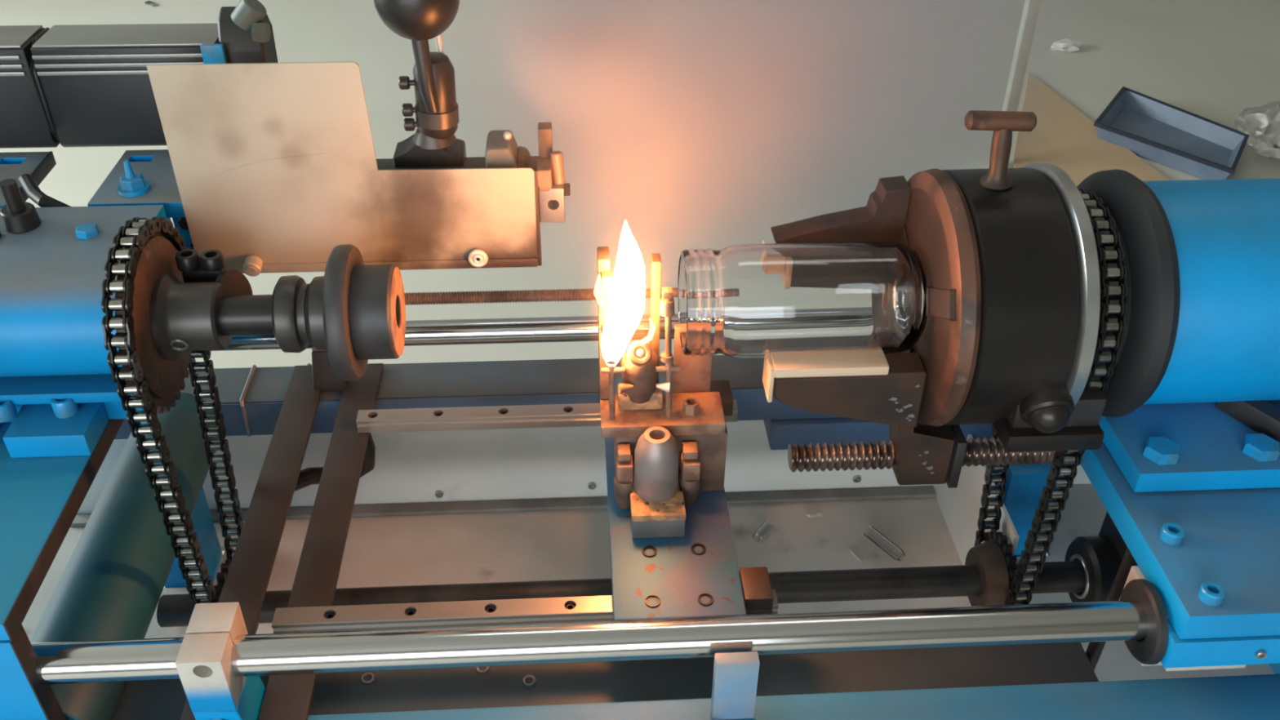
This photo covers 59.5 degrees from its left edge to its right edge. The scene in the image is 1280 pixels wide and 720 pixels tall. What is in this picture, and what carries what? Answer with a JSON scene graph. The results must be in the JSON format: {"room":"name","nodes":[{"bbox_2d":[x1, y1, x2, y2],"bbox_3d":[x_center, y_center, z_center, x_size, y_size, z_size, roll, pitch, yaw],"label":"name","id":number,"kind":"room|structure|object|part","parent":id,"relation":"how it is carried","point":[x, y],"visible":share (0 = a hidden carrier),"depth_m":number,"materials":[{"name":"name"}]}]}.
{"room":"glassblowing workshop","nodes":[
{"label":"glassblowing workshop","id":0,"kind":"room"},
{"bbox_2d":[0,0,1279,588],"bbox_3d":[0.440,0.188,2.160,9.200,0.100,8.800,-2,36,-3],"label":"floor","id":1,"kind":"structure","parent":0,"point":[717,125],"depth_m":3.51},
{"bbox_2d":[144,0,158,6],"bbox_3d":[-1.788,-1.304,4.101,0.064,0.007,0.021,25,43,30],"label":"scrap","id":2,"kind":"object","parent":1,"relation":"on","point":[148,2],"visible":1,"depth_m":4.10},
{"bbox_2d":[30,355,1279,719],"bbox_3d":[-0.003,0.415,1.144,1.240,0.716,0.485,-2,36,-3],"label":"frame","id":3,"kind":"object","parent":1,"relation":"on","point":[112,584],"visible":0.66,"depth_m":0.86,"materials":[{"name":"blue paint"}]},
{"bbox_2d":[0,418,124,719],"bbox_3d":[-0.592,0.217,0.937,0.372,0.370,0.354,-2,36,-3],"label":"pedestal","id":4,"kind":"object","parent":3,"relation":"on","point":[41,498],"visible":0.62,"depth_m":0.76,"materials":[{"name":"blue paint"}]},
{"bbox_3d":[-0.583,0.322,0.804,0.371,0.354,0.015,-2,36,-3],"label":"apron plate","id":5,"kind":"part","parent":4,"relation":"part of","materials":[{"name":"blue paint"}]},
{"bbox_3d":[-0.592,0.073,0.834,0.371,0.015,0.352,-2,36,-3],"label":"deck plate","id":6,"kind":"part","parent":4,"relation":"part of","materials":[{"name":"blue paint"}]},
{"bbox_2d":[0,149,194,457],"bbox_3d":[-0.563,-0.067,0.879,0.440,0.158,0.267,-2,36,-3],"label":"housing","id":7,"kind":"object","parent":4,"relation":"on","point":[59,394],"depth_m":0.83,"materials":[{"name":"blue paint"}]},
{"bbox_3d":[-0.646,-0.142,0.923,0.284,0.014,0.099,-2,36,-3],"label":"motor bracket","id":8,"kind":"part","parent":7,"relation":"part of","materials":[{"name":"metal"}]},
{"bbox_2d":[0,25,59,148],"bbox_3d":[-0.652,-0.233,0.968,0.281,0.094,0.056,-2,36,-3],"label":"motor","id":9,"kind":"object","parent":7,"relation":"attached to","point":[24,120],"visible":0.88,"depth_m":0.96,"materials":[{"name":"black metal"}]},
{"bbox_3d":[-0.652,-0.271,0.942,0.275,0.002,0.050,-2,36,-3],"label":"lid plate","id":10,"kind":"part","parent":9,"relation":"part of","materials":[{"name":"grey metal"}]},
{"bbox_2d":[30,0,278,146],"bbox_3d":[-0.412,-0.252,0.969,0.198,0.128,0.059,-2,36,-3],"label":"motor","id":11,"kind":"object","parent":9,"relation":"attached to","point":[93,82],"visible":0.77,"depth_m":0.95,"materials":[{"name":"black metal"}]},
{"bbox_3d":[-0.432,-0.277,0.953,0.148,0.002,0.050,-2,36,-3],"label":"lid plate","id":12,"kind":"part","parent":11,"relation":"part of","materials":[{"name":"grey metal"}]},
{"bbox_2d":[18,173,70,207],"bbox_3d":[-0.473,-0.123,0.904,0.072,0.040,0.025,14,38,18],"label":"cable","id":13,"kind":"object","parent":7,"relation":"attached to","point":[27,182],"visible":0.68,"depth_m":0.90,"materials":[{"name":"black plastic"}]},
{"bbox_2d":[116,179,151,197],"bbox_3d":[-0.410,-0.139,0.908,0.025,0.004,0.025,-2,36,-3],"label":"washer","id":14,"kind":"object","parent":7,"relation":"in","point":[125,188],"depth_m":0.90,"materials":[{"name":"blue metal"}]},
{"bbox_3d":[-0.395,-0.149,0.936,0.094,0.014,0.099,-2,36,-3],"label":"plate","id":15,"kind":"part","parent":7,"relation":"part of","materials":[{"name":"blue paint"}]},
{"bbox_3d":[-0.396,-0.124,0.954,0.094,0.126,0.099,-2,36,-3],"label":"motor bracket","id":16,"kind":"part","parent":7,"relation":"part of","materials":[{"name":"metal"}]},
{"bbox_3d":[-0.368,-0.088,0.939,0.024,0.086,0.018,-2,36,-3],"label":"leg","id":17,"kind":"part","parent":7,"relation":"part of","materials":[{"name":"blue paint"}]},
{"bbox_2d":[150,244,405,381],"bbox_3d":[-0.266,-0.034,0.836,0.170,0.102,0.102,-2,36,-3],"label":"shaft","id":18,"kind":"object","parent":7,"relation":"attached to","point":[355,313],"visible":1,"depth_m":0.81,"materials":[{"name":"grey metal"}]},
{"bbox_2d":[111,231,191,413],"bbox_3d":[-0.357,-0.032,0.832,0.011,0.142,0.142,-2,36,-3],"label":"sprocket","id":19,"kind":"object","parent":18,"relation":"attached to","point":[165,379],"visible":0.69,"depth_m":0.81,"materials":[{"name":"metal"}]},
{"bbox_2d":[101,217,243,608],"bbox_3d":[-0.360,0.077,0.910,0.019,0.415,0.148,-2,36,-3],"label":"chain","id":20,"kind":"object","parent":19,"relation":"hanging from","point":[200,588],"visible":0.6,"depth_m":0.84,"materials":[{"name":"black metal"}]},
{"bbox_2d":[174,248,253,297],"bbox_3d":[-0.320,-0.059,0.852,0.057,0.044,0.035,24,42,29],"label":"dog","id":21,"kind":"object","parent":18,"relation":"attached to","point":[211,266],"visible":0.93,"depth_m":0.84},
{"bbox_3d":[-0.331,-0.064,0.855,0.031,0.018,0.016,-2,36,-3],"label":"clamp arm","id":22,"kind":"part","parent":21,"relation":"part of","materials":[{"name":"black metal"}]},
{"bbox_3d":[-0.182,-0.036,0.841,0.001,0.067,0.067,-2,36,-3],"label":"plate","id":23,"kind":"part","parent":18,"relation":"part of","materials":[{"name":"metal"}]},
{"bbox_2d":[146,61,542,276],"bbox_3d":[-0.222,-0.146,0.879,0.282,0.179,0.018,-3,36,-4],"label":"guard","id":24,"kind":"object","parent":7,"relation":"attached to","point":[275,167],"visible":0.96,"depth_m":0.89,"materials":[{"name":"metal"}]},
{"bbox_2d":[373,0,570,222],"bbox_3d":[-0.139,-0.212,0.877,0.164,0.216,0.064,-2,36,-3],"label":"adjustable mounting arm","id":25,"kind":"object","parent":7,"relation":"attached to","point":[434,144],"visible":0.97,"depth_m":0.89,"materials":[{"name":"grey metal"}]},
{"bbox_3d":[-0.166,-0.271,0.832,0.064,0.066,0.064,-2,36,-3],"label":"ball knob","id":26,"kind":"part","parent":25,"relation":"part of","materials":[{"name":"black metal"}]},
{"bbox_3d":[-0.166,-0.223,0.860,0.013,0.066,0.021,-21,41,-27],"label":"lever","id":27,"kind":"part","parent":25,"relation":"part of","materials":[{"name":"black metal"}]},
{"bbox_3d":[-0.158,-0.252,0.875,0.005,0.031,0.011,-18,40,-24],"label":"rod","id":28,"kind":"part","parent":25,"relation":"part of","materials":[{"name":"metal"}]},
{"bbox_3d":[-0.077,-0.166,0.921,0.011,0.058,0.014,-2,36,-3],"label":"post","id":29,"kind":"part","parent":25,"relation":"part of","materials":[{"name":"metal"}]},
{"bbox_3d":[-0.463,0.369,1.268,0.047,0.638,0.050,-2,36,-3],"label":"leg","id":30,"kind":"part","parent":3,"relation":"part of","materials":[{"name":"blue paint"}]},
{"bbox_2d":[174,602,266,719],"bbox_3d":[-0.282,0.218,0.756,0.033,0.084,0.066,-2,36,-3],"label":"support block","id":31,"kind":"object","parent":3,"relation":"on","point":[203,664],"visible":0.92,"depth_m":0.74,"materials":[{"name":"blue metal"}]},
{"bbox_2d":[180,364,322,719],"bbox_3d":[-0.313,0.143,0.926,0.033,0.005,0.467,-2,36,-3],"label":"bar","id":32,"kind":"object","parent":3,"relation":"on","point":[250,571],"visible":0.59,"depth_m":0.95,"materials":[{"name":"brown metal"}]},
{"bbox_2d":[258,363,383,719],"bbox_3d":[-0.259,0.142,0.929,0.033,0.005,0.467,-2,36,-3],"label":"bar","id":33,"kind":"object","parent":3,"relation":"on","point":[286,697],"visible":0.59,"depth_m":0.93,"materials":[{"name":"brown metal"}]},
{"bbox_2d":[271,589,778,633],"bbox_3d":[-0.084,0.191,0.847,0.377,0.014,0.017,-2,36,-3],"label":"rail","id":34,"kind":"object","parent":33,"relation":"on","point":[586,608],"visible":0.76,"depth_m":0.84,"materials":[{"name":"metal"}]},
{"bbox_2d":[604,376,773,620],"bbox_3d":[0.032,0.106,0.939,0.119,0.016,0.293,-2,36,-3],"label":"carriage","id":35,"kind":"object","parent":34,"relation":"on","point":[695,574],"visible":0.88,"depth_m":0.85,"materials":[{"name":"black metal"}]},
{"bbox_2d":[596,246,727,537],"bbox_3d":[0.020,0.026,0.864,0.100,0.205,0.107,-2,36,-3],"label":"gas burner","id":36,"kind":"object","parent":35,"relation":"on","point":[669,448],"visible":0.9,"depth_m":0.88,"materials":[{"name":"metal"}]},
{"bbox_3d":[-0.022,0.011,0.861,0.005,0.086,0.005,4,36,4],"label":"thin rod","id":37,"kind":"part","parent":36,"relation":"part of","materials":[{"name":"metal"}]},
{"bbox_2d":[593,220,655,366],"bbox_3d":[-0.009,-0.044,0.823,0.080,0.164,0.060,-2,36,-3],"label":"flame","id":38,"kind":"object","parent":36,"relation":"in","point":[624,308],"visible":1,"depth_m":0.81,"materials":[{"name":"white"}]},
{"bbox_3d":[0.017,0.044,0.899,0.098,0.011,0.042,-2,36,-3],"label":"ledge plate","id":39,"kind":"part","parent":36,"relation":"part of","materials":[{"name":"metal"}]},
{"bbox_3d":[0.022,-0.001,0.856,0.008,0.112,0.005,-2,36,-3],"label":"thin rod","id":40,"kind":"part","parent":36,"relation":"part of","materials":[{"name":"metal"}]},
{"bbox_3d":[0.042,0.002,0.900,0.030,0.072,0.006,-2,36,-3],"label":"shield plate","id":41,"kind":"part","parent":36,"relation":"part of","materials":[{"name":"metal"}]},
{"bbox_2d":[355,399,737,433],"bbox_3d":[-0.084,0.052,1.039,0.350,0.014,0.017,-2,36,-3],"label":"rail","id":42,"kind":"object","parent":33,"relation":"on","point":[495,417],"visible":0.68,"depth_m":1.03,"materials":[{"name":"metal"}]},
{"bbox_2d":[311,346,348,391],"bbox_3d":[-0.300,-0.006,1.074,0.034,0.074,0.025,-2,36,-3],"label":"support","id":43,"kind":"object","parent":3,"relation":"on","point":[325,378],"visible":0.27,"depth_m":1.07,"materials":[{"name":"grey metal"}]},
{"bbox_2d":[210,313,679,351],"bbox_3d":[-0.011,-0.031,1.075,0.860,0.024,0.024,-2,36,-3],"label":"bar","id":44,"kind":"object","parent":43,"relation":"on","point":[574,328],"visible":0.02,"depth_m":1.06,"materials":[{"name":"metal"}]},
{"bbox_2d":[404,287,677,305],"bbox_3d":[-0.140,-0.058,1.034,0.460,0.012,0.012,-2,36,-3],"label":"shaft","id":45,"kind":"object","parent":43,"relation":"attached to","point":[584,294],"visible":0.55,"depth_m":1.03,"materials":[{"name":"metal"}]},
{"bbox_3d":[-0.202,-0.056,1.031,0.335,0.012,0.012,-2,36,-3],"label":"threaded rod","id":46,"kind":"part","parent":45,"relation":"part of","materials":[{"name":"metal"}]},
{"bbox_2d":[294,432,375,491],"bbox_3d":[-0.310,0.099,1.094,0.100,0.081,0.042,-18,40,-24],"label":"hose","id":47,"kind":"object","parent":3,"relation":"hanging from","point":[308,476],"visible":0.32,"depth_m":1.09,"materials":[{"name":"black rubber"}]},
{"bbox_2d":[21,419,1275,681],"bbox_3d":[-0.003,0.225,1.048,1.200,0.177,0.408,-2,36,-3],"label":"drip tray","id":48,"kind":"object","parent":3,"relation":"attached to","point":[472,506],"visible":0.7,"depth_m":1.20,"materials":[{"name":"metal"}]},
{"bbox_3d":[-0.015,0.106,1.212,1.200,0.177,0.003,-2,36,-3],"label":"upright panel","id":49,"kind":"part","parent":48,"relation":"part of","materials":[{"name":"grey metal"}]},
{"bbox_2d":[752,520,773,543],"bbox_3d":[0.132,0.183,1.196,0.013,0.013,0.028,23,41,28],"label":"shard","id":50,"kind":"object","parent":48,"relation":"on","point":[766,527],"visible":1,"depth_m":1.19,"materials":[{"name":"white"}]},
{"bbox_2d":[807,511,821,518],"bbox_3d":[0.191,0.169,1.224,0.015,0.004,0.004,-9,37,-13],"label":"crumb","id":51,"kind":"object","parent":48,"relation":"on","point":[816,513],"visible":1,"depth_m":1.22,"materials":[{"name":"glass"}]},
{"bbox_2d":[850,549,862,562],"bbox_3d":[0.227,0.205,1.175,0.003,0.003,0.017,-18,40,-24],"label":"glass sliver","id":52,"kind":"object","parent":48,"relation":"on","point":[852,551],"visible":1,"depth_m":1.17,"materials":[{"name":"glass"}]},
{"bbox_2d":[863,524,905,560],"bbox_3d":[0.258,0.194,1.183,0.013,0.013,0.050,-23,42,-29],"label":"shard","id":53,"kind":"object","parent":48,"relation":"on","point":[872,533],"visible":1,"depth_m":1.18,"materials":[{"name":"clear glass"}]},
{"bbox_3d":[0.338,0.153,1.142,0.004,0.128,0.205,-2,36,-3],"label":"panel","id":54,"kind":"part","parent":48,"relation":"part of","materials":[{"name":"grey metal"}]},
{"bbox_2d":[710,651,759,719],"bbox_3d":[0.067,0.234,0.751,0.050,0.073,0.035,-2,36,-3],"label":"block","id":55,"kind":"object","parent":3,"relation":"on","point":[735,674],"visible":1,"depth_m":0.75,"materials":[{"name":"blue paint"}]},
{"bbox_3d":[0.396,0.352,1.315,0.062,0.624,0.045,-2,36,-3],"label":"leg","id":56,"kind":"part","parent":3,"relation":"part of","materials":[{"name":"blue paint"}]},
{"bbox_2d":[1080,400,1279,674],"bbox_3d":[0.568,0.367,1.115,0.461,0.838,0.365,-2,36,-3],"label":"pedestal","id":57,"kind":"object","parent":3,"relation":"on","point":[1191,491],"visible":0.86,"depth_m":0.81,"materials":[{"name":"blue paint"}]},
{"bbox_2d":[31,600,1147,684],"bbox_3d":[-0.044,0.193,0.765,0.801,0.027,0.027,-2,36,-3],"label":"bar","id":58,"kind":"object","parent":57,"relation":"attached to","point":[789,633],"visible":1,"depth_m":0.76,"materials":[{"name":"metal"}]},
{"bbox_2d":[1064,511,1127,602],"bbox_3d":[0.421,0.144,0.989,0.039,0.206,0.072,-2,36,-3],"label":"bearing","id":59,"kind":"object","parent":57,"relation":"hanging from","point":[1100,556],"visible":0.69,"depth_m":1.01,"materials":[{"name":"black metal"}]},
{"bbox_2d":[155,531,1085,634],"bbox_3d":[0.001,0.209,1.007,0.845,0.087,0.087,-2,36,-3],"label":"layshaft","id":60,"kind":"object","parent":59,"relation":"attached to","point":[987,574],"visible":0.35,"depth_m":1.00,"materials":[{"name":"grey metal"}]},
{"bbox_2d":[1076,168,1279,417],"bbox_3d":[0.555,-0.056,0.879,0.424,0.191,0.191,-2,36,-3],"label":"housing","id":61,"kind":"object","parent":57,"relation":"on","point":[1202,260],"visible":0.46,"depth_m":0.80,"materials":[{"name":"blue paint"}]},
{"bbox_2d":[762,163,1106,488],"bbox_3d":[0.214,-0.021,0.871,0.244,0.255,0.216,-2,36,-3],"label":"lathe chuck","id":62,"kind":"object","parent":61,"relation":"attached to","point":[1007,340],"visible":0.88,"depth_m":0.80,"materials":[{"name":"metal"}]},
{"bbox_2d":[677,240,926,358],"bbox_3d":[0.122,-0.046,0.855,0.180,0.087,0.087,-2,36,-3],"label":"glass jar","id":63,"kind":"object","parent":62,"relation":"attached to","point":[737,300],"visible":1,"depth_m":0.82,"materials":[{"name":"clear glass"}]},
{"bbox_3d":[0.220,-0.047,0.861,0.016,0.168,0.168,-2,36,-3],"label":"plate","id":64,"kind":"part","parent":62,"relation":"part of","materials":[{"name":"metal"}]},
{"bbox_2d":[787,436,1080,472],"bbox_3d":[0.248,0.077,0.929,0.249,0.032,0.032,-2,36,-3],"label":"screw","id":65,"kind":"object","parent":62,"relation":"attached to","point":[991,451],"visible":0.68,"depth_m":0.92,"materials":[{"name":"black metal"}]},
{"bbox_3d":[0.254,0.073,0.917,0.008,0.048,0.042,-2,36,-3],"label":"nut plate","id":66,"kind":"part","parent":62,"relation":"part of","materials":[{"name":"grey metal"}]},
{"bbox_2d":[964,110,1036,190],"bbox_3d":[0.250,-0.150,0.789,0.048,0.056,0.024,-2,36,-3],"label":"key","id":67,"kind":"object","parent":62,"relation":"on","point":[1002,123],"visible":1,"depth_m":0.78,"materials":[{"name":"metal"}]},
{"bbox_3d":[0.250,-0.166,0.778,0.048,0.015,0.013,-2,36,-3],"label":"handle","id":68,"kind":"part","parent":67,"relation":"part of","materials":[{"name":"metal"}]},
{"bbox_2d":[1084,198,1118,379],"bbox_3d":[0.335,-0.050,0.867,0.017,0.158,0.158,-2,36,-3],"label":"sprocket","id":69,"kind":"object","parent":61,"relation":"attached to","point":[1110,318],"visible":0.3,"depth_m":0.80,"materials":[{"name":"black metal"}]},
{"bbox_2d":[973,187,1128,604],"bbox_3d":[0.328,0.055,0.943,0.019,0.423,0.164,-2,36,-3],"label":"chain","id":70,"kind":"object","parent":69,"relation":"hanging from","point":[1046,520],"visible":0.54,"depth_m":0.88,"materials":[{"name":"black metal"}]},
{"bbox_3d":[0.579,0.015,0.932,0.440,0.018,0.239,-2,36,-3],"label":"saddle plate","id":71,"kind":"part","parent":57,"relation":"part of","materials":[{"name":"blue paint"}]},
{"bbox_2d":[1001,0,1041,111],"bbox_3d":[0.990,-1.422,2.432,0.035,2.200,0.038,-2,36,-3],"label":"post","id":72,"kind":"object","parent":1,"relation":"on","point":[1031,7],"visible":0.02,"depth_m":2.88,"materials":[{"name":"white metal"}]},
{"bbox_2d":[1050,38,1081,52],"bbox_3d":[1.444,-1.067,3.796,0.104,0.034,0.060,-2,36,-3],"label":"paper scrap","id":73,"kind":"object","parent":1,"relation":"on","point":[1066,45],"visible":1,"depth_m":3.79,"materials":[{"name":"white paper"}]},
{"bbox_2d":[1013,72,1168,186],"bbox_3d":[1.161,-0.515,3.047,0.670,0.012,1.374,-2,36,-3],"label":"board","id":74,"kind":"object","parent":1,"relation":"on","point":[1063,137],"visible":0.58,"depth_m":3.17,"materials":[{"name":"beige wood"}]},
{"bbox_2d":[1093,86,1249,179],"bbox_3d":[1.511,-0.639,3.181,0.308,0.058,0.487,-27,44,-33],"label":"tray","id":75,"kind":"object","parent":1,"relation":"on","point":[1155,130],"visible":0.97,"depth_m":3.19,"materials":[{"name":"plastic"}]},
{"bbox_2d":[1233,100,1279,159],"bbox_3d":[1.791,-0.640,3.118,0.258,0.141,0.259,20,40,25],"label":"plastic bag","id":76,"kind":"object","parent":1,"relation":"on","point":[1262,123],"visible":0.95,"depth_m":3.11,"materials":[{"name":"white"}]}
]}

